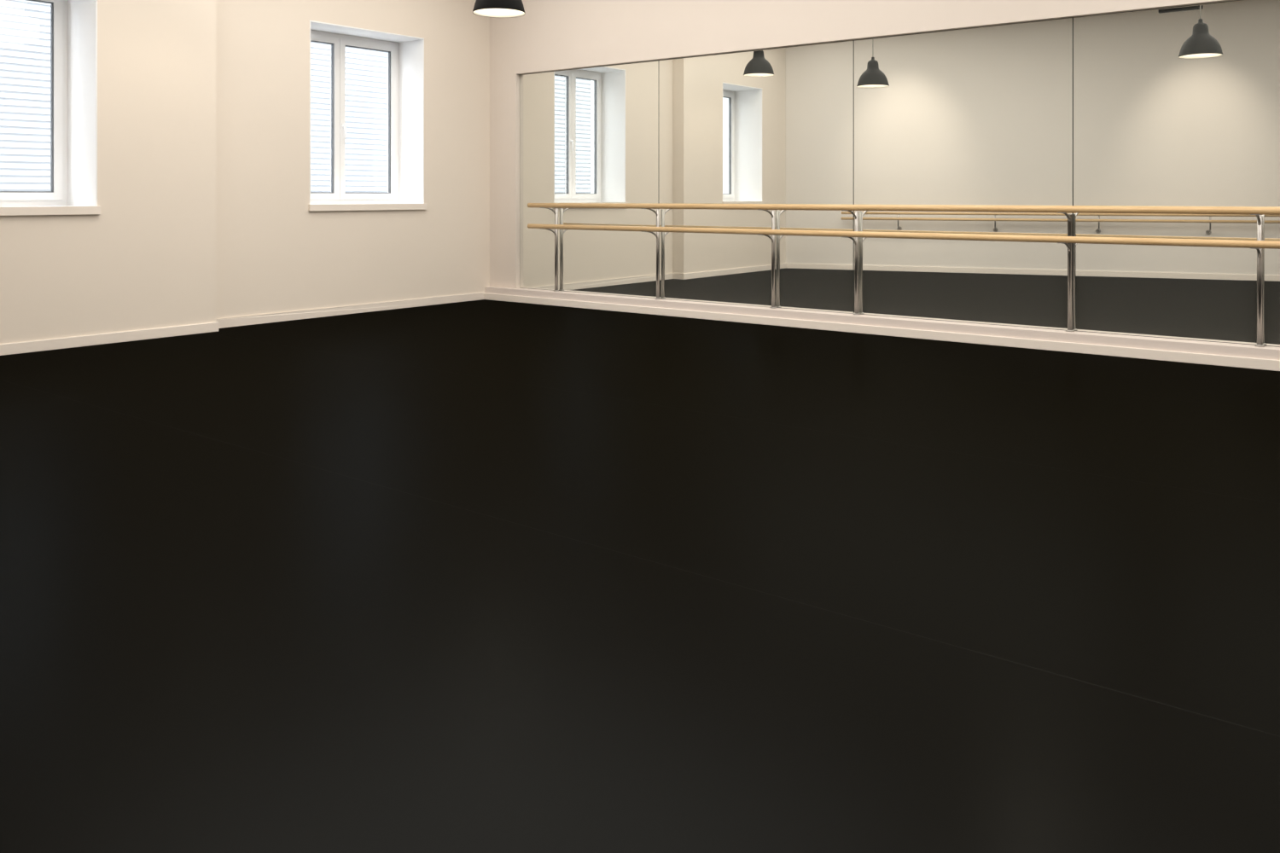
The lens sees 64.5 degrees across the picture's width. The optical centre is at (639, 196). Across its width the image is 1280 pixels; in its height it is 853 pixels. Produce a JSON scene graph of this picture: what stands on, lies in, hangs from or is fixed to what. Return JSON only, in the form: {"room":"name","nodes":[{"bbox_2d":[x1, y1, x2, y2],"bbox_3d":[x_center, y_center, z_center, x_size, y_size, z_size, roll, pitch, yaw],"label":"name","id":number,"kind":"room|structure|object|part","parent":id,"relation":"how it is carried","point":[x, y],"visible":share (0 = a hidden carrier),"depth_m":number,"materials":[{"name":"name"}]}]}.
{"room":"exercise studio","nodes":[
{"label":"exercise studio","id":0,"kind":"room"},
{"bbox_2d":[0,0,489,344],"bbox_3d":[-3.991,-0.800,9.343,0.800,4.000,7.200,0,0,38],"label":"wall","id":1,"kind":"structure","parent":0,"point":[203,106],"depth_m":9.34,"materials":[{"name":"beige paint"}]},
{"bbox_2d":[0,0,100,215],"bbox_3d":[-5.049,-0.792,7.983,0.850,1.879,1.185,0,0,38],"label":"window","id":2,"kind":"structure","parent":1,"relation":"in","point":[73,23],"depth_m":8.39,"materials":[{"name":"white plastic"}]},
{"bbox_2d":[0,291,484,355],"bbox_3d":[-3.711,1.157,9.201,0.216,0.085,6.422,0,0,38],"label":"baseboard","id":3,"kind":"structure","parent":1,"relation":"attached to","point":[101,339],"depth_m":8.96,"materials":[{"name":"paint"}]},
{"bbox_2d":[308,20,426,211],"bbox_3d":[-3.036,-0.792,10.718,0.650,1.879,1.464,0,0,38],"label":"window","id":4,"kind":"structure","parent":1,"relation":"in","point":[405,54],"depth_m":11.11,"materials":[{"name":"white plastic"}]},
{"bbox_2d":[0,299,1279,852],"bbox_3d":[-0.369,1.250,4.478,12.500,0.100,10.600,0,0,38],"label":"floor","id":5,"kind":"structure","parent":0,"point":[482,576],"depth_m":3.12,"materials":[{"name":"black plastic"}]},
{"bbox_2d":[489,0,1279,348],"bbox_3d":[2.921,-0.800,8.361,11.700,4.000,0.230,0,0,38],"label":"wall","id":6,"kind":"structure","parent":0,"point":[1179,106],"depth_m":8.78,"materials":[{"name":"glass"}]},
{"bbox_2d":[484,286,1279,360],"bbox_3d":[2.844,1.127,8.262,11.700,0.146,0.140,0,0,38],"label":"trim","id":7,"kind":"structure","parent":6,"relation":"attached to","point":[1234,350],"depth_m":8.49,"materials":[{"name":"paint"}]},
{"bbox_2d":[527,203,1279,347],"bbox_3d":[2.847,0.564,8.160,10.182,0.979,0.275,0,0,38],"label":"ballet barre","id":8,"kind":"object","parent":7,"relation":"on","point":[1259,244],"visible":1,"depth_m":8.21,"materials":[{"name":"brown wood"}]},
{"bbox_2d":[484,292,1279,371],"bbox_3d":[2.795,1.163,8.200,11.700,0.075,0.018,0,0,38],"label":"baseboard","id":9,"kind":"structure","parent":6,"relation":"attached to","point":[1189,357],"depth_m":8.47,"materials":[{"name":"paint"}]},
{"bbox_3d":[2.921,-0.800,8.361,11.700,4.000,0.230,0,0,38],"label":"side wall mirror","id":10,"kind":"part","parent":6,"relation":"part of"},
{"bbox_3d":[-0.369,-2.875,4.478,12.500,0.150,10.600,0,0,38],"label":"ceiling","id":11,"kind":"structure","parent":0,"visible":0},
{"bbox_2d":[472,0,525,17],"bbox_3d":[-1.028,-2.067,7.402,0.380,1.465,0.380,0,0,38],"label":"pendant lamp","id":12,"kind":"object","parent":11,"relation":"hanging from","point":[494,8],"visible":1,"depth_m":7.33,"materials":[{"name":"black metal"}]},
{"label":"outside","id":13,"kind":"structure","parent":0,"visible":0},
{"bbox_3d":[-12.476,4.300,16.106,20.500,0.200,50.000,0,0,38],"label":"ground","id":14,"kind":"structure","parent":13,"visible":0},
{"bbox_2d":[0,0,387,192],"bbox_3d":[-7.248,0.250,17.095,0.518,7.900,34.000,0,0,38],"label":"neighbouring building","id":15,"kind":"structure","parent":14,"relation":"on","point":[25,26],"depth_m":14.87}
]}

